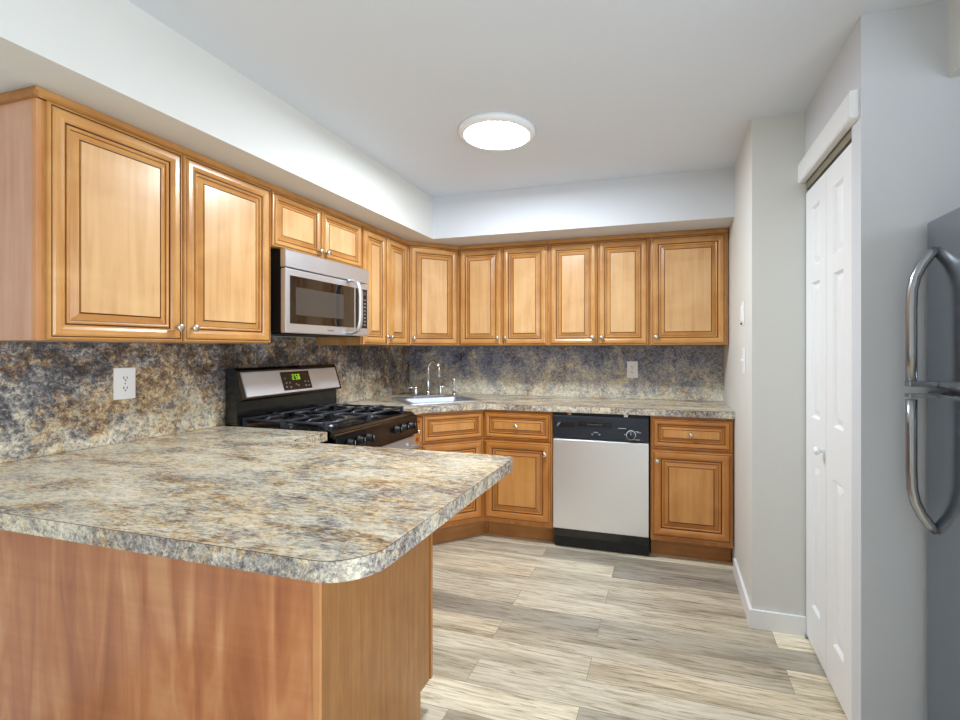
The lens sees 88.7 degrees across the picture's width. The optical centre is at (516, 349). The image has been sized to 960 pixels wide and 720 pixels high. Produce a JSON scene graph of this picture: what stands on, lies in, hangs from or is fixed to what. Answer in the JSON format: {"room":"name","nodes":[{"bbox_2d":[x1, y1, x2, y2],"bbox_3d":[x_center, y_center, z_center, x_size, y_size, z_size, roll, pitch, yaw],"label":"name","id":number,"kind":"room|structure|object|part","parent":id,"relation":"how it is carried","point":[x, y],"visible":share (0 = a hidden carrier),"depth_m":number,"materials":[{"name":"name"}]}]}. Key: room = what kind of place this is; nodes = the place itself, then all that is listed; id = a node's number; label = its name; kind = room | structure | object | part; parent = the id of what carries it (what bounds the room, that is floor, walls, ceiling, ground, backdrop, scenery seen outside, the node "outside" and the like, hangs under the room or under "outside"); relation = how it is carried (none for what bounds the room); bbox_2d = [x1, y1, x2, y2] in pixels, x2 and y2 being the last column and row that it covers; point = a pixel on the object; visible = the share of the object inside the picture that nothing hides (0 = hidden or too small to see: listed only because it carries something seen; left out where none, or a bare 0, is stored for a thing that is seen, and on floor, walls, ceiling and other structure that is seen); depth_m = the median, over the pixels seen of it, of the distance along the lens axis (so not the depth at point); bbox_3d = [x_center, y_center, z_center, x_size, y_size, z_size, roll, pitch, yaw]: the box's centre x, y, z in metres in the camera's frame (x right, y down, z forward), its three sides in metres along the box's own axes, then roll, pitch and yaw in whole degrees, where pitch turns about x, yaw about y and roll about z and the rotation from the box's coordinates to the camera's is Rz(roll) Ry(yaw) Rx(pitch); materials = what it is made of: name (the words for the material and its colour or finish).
{"room":"kitchen","nodes":[
{"label":"kitchen","id":0,"kind":"room"},
{"bbox_2d":[0,336,361,425],"bbox_3d":[-1.973,0.111,1.010,0.100,2.392,6.962,0,0,17],"label":"wall","id":1,"kind":"structure","parent":0,"point":[270,336],"depth_m":2.23,"materials":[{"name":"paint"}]},
{"bbox_2d":[0,85,270,343],"bbox_3d":[-1.437,-0.406,1.920,0.382,0.760,0.901,0,0,17],"label":"upper cabinet","id":2,"kind":"object","parent":1,"relation":"attached to","point":[112,229],"visible":1,"depth_m":1.67,"materials":[{"name":"brown wood"}]},
{"bbox_3d":[-1.581,-0.768,1.521,0.342,0.036,0.052,0,0,17],"label":"moulding","id":3,"kind":"part","parent":2,"relation":"part of","materials":[{"name":"brown wood"}]},
{"bbox_3d":[-1.354,-0.390,1.681,0.022,0.719,0.428,0,0,17],"label":"door","id":4,"kind":"part","parent":2,"relation":"part of","materials":[{"name":"brown wood"}]},
{"bbox_3d":[-1.311,-0.768,1.888,0.043,0.036,0.889,0,0,17],"label":"moulding","id":5,"kind":"part","parent":2,"relation":"part of","materials":[{"name":"brown wood"}]},
{"bbox_3d":[-1.274,-0.083,1.851,0.030,0.030,0.030,0,0,17],"label":"knob","id":6,"kind":"part","parent":2,"relation":"part of","materials":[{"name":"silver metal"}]},
{"bbox_3d":[-1.256,-0.083,1.910,0.030,0.030,0.030,0,0,17],"label":"knob","id":7,"kind":"part","parent":2,"relation":"part of","materials":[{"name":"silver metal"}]},
{"bbox_3d":[-1.226,-0.390,2.097,0.022,0.719,0.431,0,0,17],"label":"door","id":8,"kind":"part","parent":2,"relation":"part of","materials":[{"name":"brown wood"}]},
{"bbox_2d":[0,337,317,462],"bbox_3d":[-1.538,0.154,2.226,0.008,0.450,1.853,0,0,17],"label":"backsplash panel","id":9,"kind":"object","parent":1,"relation":"attached to","point":[56,397],"visible":0.74,"depth_m":1.94,"materials":[{"name":"stone"}]},
{"bbox_2d":[113,367,134,399],"bbox_3d":[-1.599,0.139,1.998,0.008,0.128,0.084,0,0,17],"label":"wall outlet","id":10,"kind":"object","parent":9,"relation":"attached to","point":[123,378],"visible":1,"depth_m":1.99,"materials":[{"name":"white plastic"}]},
{"bbox_2d":[121,375,129,381],"bbox_3d":[-1.596,0.119,1.997,0.003,0.029,0.033,0,0,17],"label":"socket","id":11,"kind":"object","parent":10,"relation":"attached to","point":[124,378],"depth_m":2.00,"materials":[{"name":"white plastic"}]},
{"bbox_2d":[121,385,129,391],"bbox_3d":[-1.596,0.160,1.997,0.003,0.029,0.033,0,0,17],"label":"socket","id":12,"kind":"object","parent":10,"relation":"attached to","point":[124,388],"depth_m":2.00,"materials":[{"name":"white plastic"}]},
{"bbox_2d":[269,183,361,267],"bbox_3d":[-1.197,-0.637,2.695,0.382,0.298,0.716,0,0,17],"label":"upper cabinet","id":13,"kind":"object","parent":1,"relation":"attached to","point":[298,223],"visible":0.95,"depth_m":2.57,"materials":[{"name":"brown wood"}]},
{"bbox_3d":[-1.108,-0.620,2.476,0.022,0.259,0.339,0,0,17],"label":"door","id":14,"kind":"part","parent":13,"relation":"part of","materials":[{"name":"brown wood"}]},
{"bbox_3d":[-1.073,-0.768,2.656,0.043,0.036,0.716,0,0,17],"label":"moulding","id":15,"kind":"part","parent":13,"relation":"part of","materials":[{"name":"brown wood"}]},
{"bbox_2d":[270,248,368,336],"bbox_3d":[-1.141,-0.278,2.692,0.483,0.407,0.676,0,0,17],"label":"microwave","id":16,"kind":"object","parent":13,"relation":"attached to","point":[311,296],"visible":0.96,"depth_m":2.52,"materials":[{"name":"silver metal"}]},
{"bbox_3d":[-1.011,-0.438,2.652,0.030,0.086,0.676,0,0,17],"label":"vent panel","id":17,"kind":"part","parent":16,"relation":"part of","materials":[{"name":"silver metal"}]},
{"bbox_3d":[-1.011,-0.234,2.652,0.030,0.310,0.676,0,0,17],"label":"door","id":18,"kind":"part","parent":16,"relation":"part of","materials":[{"name":"silver metal"}]},
{"bbox_3d":[-0.912,-0.241,2.767,0.090,0.316,0.033,0,0,17],"label":"handle","id":19,"kind":"part","parent":16,"relation":"part of","materials":[{"name":"silver metal"}]},
{"bbox_3d":[-0.924,-0.241,2.899,0.015,0.232,0.110,0,0,17],"label":"control panel","id":20,"kind":"part","parent":16,"relation":"part of","materials":[{"name":"black"}]},
{"bbox_3d":[-1.003,-0.620,2.815,0.022,0.259,0.356,0,0,17],"label":"door","id":21,"kind":"part","parent":13,"relation":"part of","materials":[{"name":"brown wood"}]},
{"bbox_2d":[315,221,408,345],"bbox_3d":[-1.006,-0.407,3.311,0.382,0.758,0.570,0,0,17],"label":"upper cabinet","id":22,"kind":"object","parent":1,"relation":"attached to","point":[384,254],"visible":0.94,"depth_m":3.22,"materials":[{"name":"brown wood"}]},
{"bbox_3d":[-0.906,-0.390,3.129,0.022,0.719,0.258,0,0,17],"label":"door","id":23,"kind":"part","parent":22,"relation":"part of","materials":[{"name":"brown wood"}]},
{"bbox_3d":[-0.882,-0.768,3.272,0.043,0.036,0.570,0,0,17],"label":"moulding","id":24,"kind":"part","parent":22,"relation":"part of","materials":[{"name":"brown wood"}]},
{"bbox_3d":[-0.826,-0.390,3.388,0.022,0.719,0.271,0,0,17],"label":"door","id":25,"kind":"part","parent":22,"relation":"part of","materials":[{"name":"brown wood"}]},
{"bbox_2d":[318,345,408,403],"bbox_3d":[-1.095,0.171,3.662,0.006,0.394,1.149,0,0,17],"label":"backsplash panel","id":26,"kind":"object","parent":1,"relation":"attached to","point":[364,372],"visible":0.71,"depth_m":3.63,"materials":[{"name":"stone"}]},
{"bbox_2d":[0,0,734,245],"bbox_3d":[-0.727,-0.936,0.624,2.509,0.298,6.762,0,0,17],"label":"soffit","id":27,"kind":"structure","parent":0,"point":[112,58],"depth_m":2.11,"materials":[{"name":"white paint"}]},
{"bbox_2d":[128,0,945,196],"bbox_3d":[-0.132,-1.135,0.440,3.953,0.100,6.962,0,0,17],"label":"ceiling","id":28,"kind":"structure","parent":0,"point":[608,89],"depth_m":1.91,"materials":[{"name":"white paint"}]},
{"bbox_2d":[458,112,534,149],"bbox_3d":[-0.099,-1.070,2.428,0.380,0.030,0.380,0,0,17],"label":"recessed light","id":29,"kind":"object","parent":28,"relation":"in","point":[487,130],"visible":1,"depth_m":2.38,"materials":[{"name":"white plastic"}]},
{"bbox_2d":[465,122,528,148],"bbox_3d":[-0.099,-1.062,2.428,0.314,0.010,0.314,0,0,17],"label":"diffuser","id":30,"kind":"object","parent":29,"relation":"attached to","point":[483,135],"depth_m":2.41,"materials":[{"name":"white plastic"}]},
{"bbox_2d":[422,345,723,400],"bbox_3d":[0.288,0.111,3.901,2.509,2.392,0.100,0,0,17],"label":"wall","id":31,"kind":"structure","parent":0,"point":[679,345],"depth_m":3.55,"materials":[{"name":"white paint"}]},
{"bbox_2d":[396,241,458,345],"bbox_3d":[-0.722,-0.407,3.833,0.617,0.758,0.624,0,0,17],"label":"upper cabinet","id":32,"kind":"object","parent":31,"relation":"attached to","point":[433,269],"visible":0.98,"depth_m":3.62,"materials":[{"name":"brown wood"}]},
{"bbox_3d":[-0.619,-0.768,3.644,0.394,0.036,0.043,0,0,-28],"label":"moulding","id":33,"kind":"part","parent":32,"relation":"part of","materials":[{"name":"brown wood"}]},
{"bbox_2d":[459,240,550,345],"bbox_3d":[-0.064,-0.407,3.756,0.702,0.758,0.382,0,0,17],"label":"upper cabinet","id":34,"kind":"object","parent":31,"relation":"attached to","point":[504,287],"visible":0.99,"depth_m":3.60,"materials":[{"name":"brown wood"}]},
{"bbox_3d":[-0.272,-0.390,3.664,0.338,0.719,0.022,0,0,17],"label":"door","id":35,"kind":"part","parent":34,"relation":"part of","materials":[{"name":"brown wood"}]},
{"bbox_3d":[-0.102,-0.768,3.632,0.702,0.036,0.043,0,0,17],"label":"moulding","id":36,"kind":"part","parent":34,"relation":"part of","materials":[{"name":"brown wood"}]},
{"bbox_3d":[0.057,-0.390,3.562,0.339,0.719,0.022,0,0,17],"label":"door","id":37,"kind":"part","parent":34,"relation":"part of","materials":[{"name":"brown wood"}]},
{"bbox_2d":[409,346,723,400],"bbox_3d":[0.272,0.171,3.848,2.506,0.394,0.008,0,0,17],"label":"backsplash panel","id":38,"kind":"object","parent":31,"relation":"attached to","point":[664,372],"visible":1,"depth_m":3.79,"materials":[{"name":"stone"}]},
{"bbox_2d":[627,361,637,377],"bbox_3d":[0.864,0.151,3.655,0.078,0.124,0.008,0,0,17],"label":"wall outlet","id":39,"kind":"object","parent":38,"relation":"attached to","point":[632,366],"visible":1,"depth_m":3.65,"materials":[{"name":"white plastic"}]},
{"bbox_2d":[549,233,650,345],"bbox_3d":[0.607,-0.407,3.549,0.700,0.758,0.382,0,0,17],"label":"upper cabinet","id":40,"kind":"object","parent":31,"relation":"attached to","point":[599,287],"visible":1,"depth_m":3.39,"materials":[{"name":"brown wood"}]},
{"bbox_3d":[0.398,-0.390,3.457,0.335,0.719,0.022,0,0,17],"label":"door","id":41,"kind":"part","parent":40,"relation":"part of","materials":[{"name":"brown wood"}]},
{"bbox_3d":[0.569,-0.768,3.425,0.700,0.036,0.043,0,0,17],"label":"moulding","id":42,"kind":"part","parent":40,"relation":"part of","materials":[{"name":"brown wood"}]},
{"bbox_3d":[0.726,-0.390,3.355,0.338,0.719,0.022,0,0,17],"label":"door","id":43,"kind":"part","parent":40,"relation":"part of","materials":[{"name":"brown wood"}]},
{"bbox_2d":[650,228,728,345],"bbox_3d":[1.176,-0.407,3.372,0.490,0.758,0.382,0,0,17],"label":"upper cabinet","id":44,"kind":"object","parent":31,"relation":"attached to","point":[689,268],"visible":1,"depth_m":3.22,"materials":[{"name":"brown wood"}]},
{"bbox_3d":[1.138,-0.768,3.248,0.490,0.036,0.043,0,0,17],"label":"moulding","id":45,"kind":"part","parent":44,"relation":"part of","materials":[{"name":"brown wood"}]},
{"bbox_2d":[420,533,847,719],"bbox_3d":[-0.132,1.357,0.440,3.953,0.100,6.962,0,0,17],"label":"floor","id":46,"kind":"structure","parent":0,"point":[524,628],"depth_m":2.16,"materials":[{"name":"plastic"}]},
{"bbox_2d":[0,530,432,719],"bbox_3d":[-1.010,0.864,1.719,1.288,0.886,0.651,0,0,17],"label":"base cabinet","id":47,"kind":"object","parent":46,"relation":"on","point":[88,632],"visible":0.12,"depth_m":1.41,"materials":[{"name":"brown wood"}]},
{"bbox_2d":[0,426,512,582],"bbox_3d":[-0.876,0.400,1.647,1.614,0.040,1.158,0,0,17],"label":"countertop","id":48,"kind":"structure","parent":47,"relation":"on","point":[291,504],"depth_m":1.25,"materials":[{"name":"stone"}]},
{"bbox_3d":[-0.407,0.864,1.506,0.005,0.886,0.583,0,0,17],"label":"panel","id":49,"kind":"part","parent":47,"relation":"part of","materials":[{"name":"brown wood"}]},
{"bbox_3d":[-0.511,0.911,1.862,0.420,0.588,0.022,0,0,17],"label":"door","id":50,"kind":"part","parent":47,"relation":"part of","materials":[{"name":"brown wood"}]},
{"bbox_2d":[225,364,420,449],"bbox_3d":[-1.004,0.701,2.703,0.704,1.212,0.762,0,0,17],"label":"gas range","id":51,"kind":"object","parent":46,"relation":"on","point":[295,397],"visible":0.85,"depth_m":2.63,"materials":[{"name":"black metal"}]},
{"bbox_2d":[228,408,413,441],"bbox_3d":[-1.033,0.402,2.712,0.622,0.050,0.762,0,0,17],"label":"cooktop","id":52,"kind":"object","parent":51,"relation":"in","point":[383,422],"depth_m":2.55,"materials":[{"name":"black metal"}]},
{"bbox_3d":[-0.964,0.383,2.501,0.099,0.024,0.099,0,0,17],"label":"burner","id":53,"kind":"part","parent":51,"relation":"part of","materials":[{"name":"grey metal"}]},
{"bbox_3d":[-0.783,0.449,2.332,0.037,0.046,0.045,0,0,17],"label":"control knob","id":54,"kind":"part","parent":51,"relation":"part of","materials":[{"name":"black plastic"}]},
{"bbox_3d":[-0.760,0.449,2.406,0.037,0.046,0.045,0,0,17],"label":"control knob","id":55,"kind":"part","parent":51,"relation":"part of","materials":[{"name":"black plastic"}]},
{"bbox_3d":[-0.738,0.449,2.478,0.037,0.046,0.045,0,0,17],"label":"control knob","id":56,"kind":"part","parent":51,"relation":"part of","materials":[{"name":"black plastic"}]},
{"bbox_3d":[-0.737,0.454,2.620,0.053,0.117,0.762,0,0,17],"label":"control panel","id":57,"kind":"part","parent":51,"relation":"part of","materials":[{"name":"black metal"}]},
{"bbox_3d":[-0.742,0.791,2.622,0.040,0.543,0.750,0,0,17],"label":"oven door","id":58,"kind":"part","parent":51,"relation":"part of","materials":[{"name":"silver metal"}]},
{"bbox_3d":[-0.658,0.449,2.736,0.037,0.046,0.045,0,0,17],"label":"control knob","id":59,"kind":"part","parent":51,"relation":"part of","materials":[{"name":"black plastic"}]},
{"bbox_3d":[-0.636,0.449,2.808,0.037,0.046,0.045,0,0,17],"label":"control knob","id":60,"kind":"part","parent":51,"relation":"part of","materials":[{"name":"black plastic"}]},
{"bbox_3d":[-0.613,0.449,2.882,0.037,0.046,0.045,0,0,17],"label":"control knob","id":61,"kind":"part","parent":51,"relation":"part of","materials":[{"name":"black plastic"}]},
{"bbox_3d":[-0.696,0.572,2.607,0.060,0.024,0.662,0,0,17],"label":"oven handle","id":62,"kind":"part","parent":51,"relation":"part of","materials":[{"name":"silver metal"}]},
{"bbox_2d":[414,414,421,449],"bbox_3d":[-0.911,0.859,3.174,0.642,0.897,0.166,0,0,17],"label":"base cabinet","id":63,"kind":"object","parent":46,"relation":"on","point":[419,419],"visible":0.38,"depth_m":3.13,"materials":[{"name":"brown wood"}]},
{"bbox_2d":[420,409,488,543],"bbox_3d":[-0.623,0.859,3.646,0.912,0.897,0.918,0,0,17],"label":"base cabinet","id":64,"kind":"object","parent":46,"relation":"on","point":[449,431],"visible":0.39,"depth_m":3.30,"materials":[{"name":"brown wood"}]},
{"bbox_3d":[-0.422,0.518,3.269,0.424,0.178,0.022,0,0,-28],"label":"false drawer","id":65,"kind":"part","parent":64,"relation":"part of","materials":[{"name":"brown wood"}]},
{"bbox_3d":[-0.422,0.889,3.269,0.424,0.532,0.022,0,0,-28],"label":"door","id":66,"kind":"part","parent":64,"relation":"part of","materials":[{"name":"brown wood"}]},
{"bbox_2d":[341,392,734,418],"bbox_3d":[0.113,0.389,3.335,2.506,0.040,1.084,0,0,17],"label":"countertop","id":67,"kind":"structure","parent":64,"relation":"on","point":[624,406],"depth_m":3.28,"materials":[{"name":"stone"}]},
{"bbox_2d":[405,360,448,396],"bbox_3d":[-0.662,0.222,3.737,0.347,0.280,0.128,0,0,-28],"label":"faucet","id":68,"kind":"object","parent":67,"relation":"on","point":[440,392],"visible":1,"depth_m":3.76,"materials":[{"name":"silver metal"}]},
{"bbox_3d":[-0.794,0.317,3.714,0.094,0.066,0.038,0,0,-28],"label":"lever handle","id":69,"kind":"part","parent":68,"relation":"part of","materials":[{"name":"silver metal"}]},
{"bbox_3d":[-0.681,0.355,3.772,0.250,0.013,0.048,0,0,-28],"label":"deck plate","id":70,"kind":"part","parent":68,"relation":"part of","materials":[{"name":"silver metal"}]},
{"bbox_3d":[-0.637,0.216,3.750,0.138,0.269,0.040,0,0,27],"label":"spout","id":71,"kind":"part","parent":68,"relation":"part of","materials":[{"name":"silver metal"}]},
{"bbox_3d":[-0.569,0.317,3.832,0.094,0.066,0.038,0,0,-28],"label":"lever handle","id":72,"kind":"part","parent":68,"relation":"part of","materials":[{"name":"silver metal"}]},
{"bbox_2d":[391,395,480,404],"bbox_3d":[-0.595,0.450,3.587,0.540,0.178,0.505,0,0,-28],"label":"sink","id":73,"kind":"object","parent":67,"relation":"in","point":[446,398],"visible":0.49,"depth_m":3.68,"materials":[{"name":"silver metal"}]},
{"bbox_2d":[452,377,455,394],"bbox_3d":[-0.495,0.289,3.864,0.037,0.146,0.050,0,0,-3],"label":"sprayer","id":74,"kind":"object","parent":73,"relation":"on","point":[453,378],"visible":1,"depth_m":3.86,"materials":[{"name":"silver metal"}]},
{"bbox_2d":[484,409,553,540],"bbox_3d":[0.085,0.859,3.571,0.484,0.897,0.648,0,0,17],"label":"base cabinet","id":75,"kind":"object","parent":46,"relation":"on","point":[520,504],"visible":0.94,"depth_m":3.29,"materials":[{"name":"brown wood"}]},
{"bbox_3d":[0.001,0.518,3.301,0.462,0.178,0.022,0,0,17],"label":"drawer","id":76,"kind":"part","parent":75,"relation":"part of","materials":[{"name":"brown wood"}]},
{"bbox_3d":[0.001,0.889,3.301,0.462,0.532,0.022,0,0,17],"label":"door","id":77,"kind":"part","parent":75,"relation":"part of","materials":[{"name":"brown wood"}]},
{"bbox_2d":[553,412,650,555],"bbox_3d":[0.612,0.860,3.396,0.610,0.895,0.610,0,0,17],"label":"dishwasher","id":78,"kind":"object","parent":46,"relation":"on","point":[602,462],"visible":1,"depth_m":3.12,"materials":[{"name":"silver metal"}]},
{"bbox_3d":[0.501,0.480,3.131,0.210,0.030,0.005,0,0,17],"label":"pocket handle","id":79,"kind":"part","parent":78,"relation":"part of","materials":[{"name":"black plastic"}]},
{"bbox_3d":[0.534,0.877,3.143,0.608,0.584,0.040,0,0,17],"label":"door panel","id":80,"kind":"part","parent":78,"relation":"part of","materials":[{"name":"silver metal"}]},
{"bbox_3d":[0.533,0.505,3.142,0.608,0.148,0.042,0,0,17],"label":"control panel","id":81,"kind":"part","parent":78,"relation":"part of","materials":[{"name":"black plastic"}]},
{"bbox_3d":[0.545,1.239,3.180,0.608,0.128,0.051,0,0,17],"label":"kick plate","id":82,"kind":"part","parent":78,"relation":"part of","materials":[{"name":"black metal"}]},
{"bbox_2d":[651,416,732,561],"bbox_3d":[1.142,0.859,3.244,0.476,0.897,0.648,0,0,17],"label":"base cabinet","id":83,"kind":"object","parent":46,"relation":"on","point":[692,457],"visible":0.99,"depth_m":2.97,"materials":[{"name":"brown wood"}]},
{"bbox_3d":[1.058,0.518,2.974,0.452,0.178,0.022,0,0,17],"label":"drawer","id":84,"kind":"part","parent":83,"relation":"part of","materials":[{"name":"brown wood"}]},
{"bbox_3d":[1.058,0.889,2.974,0.452,0.532,0.022,0,0,17],"label":"door","id":85,"kind":"part","parent":83,"relation":"part of","materials":[{"name":"brown wood"}]},
{"bbox_2d":[905,207,959,719],"bbox_3d":[1.472,0.457,1.054,0.814,1.700,0.760,0,0,17],"label":"refrigerator","id":86,"kind":"object","parent":46,"relation":"on","point":[941,259],"visible":1,"depth_m":1.43,"materials":[{"name":"silver metal"}]},
{"bbox_3d":[1.220,0.343,1.472,0.085,0.419,0.034,0,0,17],"label":"door handle","id":87,"kind":"part","parent":86,"relation":"part of","materials":[{"name":"silver metal"}]},
{"bbox_3d":[1.220,-0.097,1.472,0.085,0.421,0.034,0,0,17],"label":"door handle","id":88,"kind":"part","parent":86,"relation":"part of","materials":[{"name":"silver metal"}]},
{"bbox_3d":[1.178,0.668,1.145,0.050,1.078,0.760,0,0,17],"label":"fridge door","id":89,"kind":"part","parent":86,"relation":"part of","materials":[{"name":"silver metal"}]},
{"bbox_3d":[1.178,-0.139,1.145,0.050,0.508,0.760,0,0,17],"label":"freezer door","id":90,"kind":"part","parent":86,"relation":"part of","materials":[{"name":"silver metal"}]},
{"bbox_2d":[724,112,808,634],"bbox_3d":[1.946,0.111,2.743,1.344,2.392,1.332,0,0,17],"label":"wall","id":91,"kind":"structure","parent":0,"point":[767,232],"depth_m":2.28,"materials":[{"name":"white paint"}]},
{"bbox_2d":[740,301,743,325],"bbox_3d":[1.180,-0.188,2.566,0.014,0.125,0.074,0,0,17],"label":"wall switch","id":92,"kind":"object","parent":91,"relation":"attached to","point":[742,303],"visible":1,"depth_m":2.55,"materials":[{"name":"white plastic"}]},
{"bbox_2d":[741,348,745,373],"bbox_3d":[1.166,0.059,2.528,0.018,0.135,0.074,0,0,17],"label":"wall switch","id":93,"kind":"object","parent":91,"relation":"attached to","point":[743,359],"visible":1,"depth_m":2.52,"materials":[{"name":"white plastic"}]},
{"bbox_2d":[733,558,805,635],"bbox_3d":[1.291,1.264,2.546,0.235,0.086,0.593,0,0,17],"label":"baseboard","id":94,"kind":"structure","parent":91,"relation":"attached to","point":[756,619],"depth_m":2.27,"materials":[{"name":"white wood"}]},
{"bbox_2d":[805,8,900,719],"bbox_3d":[1.271,0.111,1.899,0.110,2.392,0.680,0,0,17],"label":"wall","id":95,"kind":"structure","parent":0,"point":[869,61],"depth_m":1.58,"materials":[{"name":"white paint"}]},
{"bbox_2d":[805,142,851,719],"bbox_3d":[1.230,0.298,1.954,0.070,2.017,0.583,0,0,17],"label":"door","id":96,"kind":"structure","parent":95,"relation":"in","point":[829,200],"depth_m":1.87,"materials":[{"name":"white wood"}]},
{"bbox_3d":[1.220,0.410,1.978,0.038,0.034,0.034,0,0,17],"label":"knob","id":97,"kind":"part","parent":96,"relation":"part of","materials":[{"name":"white plastic"}]},
{"bbox_2d":[798,89,859,182],"bbox_3d":[1.206,-0.807,1.925,0.030,0.092,0.666,0,0,17],"label":"trim","id":98,"kind":"structure","parent":95,"relation":"attached to","point":[847,113],"depth_m":1.79,"materials":[{"name":"white wood"}]},
{"bbox_2d":[806,127,851,189],"bbox_3d":[1.257,-0.747,1.948,0.046,0.038,0.591,0,0,17],"label":"trim","id":99,"kind":"structure","parent":95,"relation":"attached to","point":[846,140],"depth_m":1.90,"materials":[{"name":"silver metal"}]},
{"bbox_2d":[901,0,959,719],"bbox_3d":[1.672,0.111,1.466,0.912,2.392,0.090,0,0,17],"label":"wall","id":100,"kind":"structure","parent":0,"point":[930,100],"depth_m":1.54,"materials":[{"name":"white paint"}]},
{"bbox_2d":[948,0,959,77],"bbox_3d":[1.000,-0.964,-0.911,0.790,0.242,4.850,0,0,17],"label":"ceiling","id":101,"kind":"structure","parent":0,"point":[953,5],"depth_m":1.49,"materials":[{"name":"white paint"}]}
]}

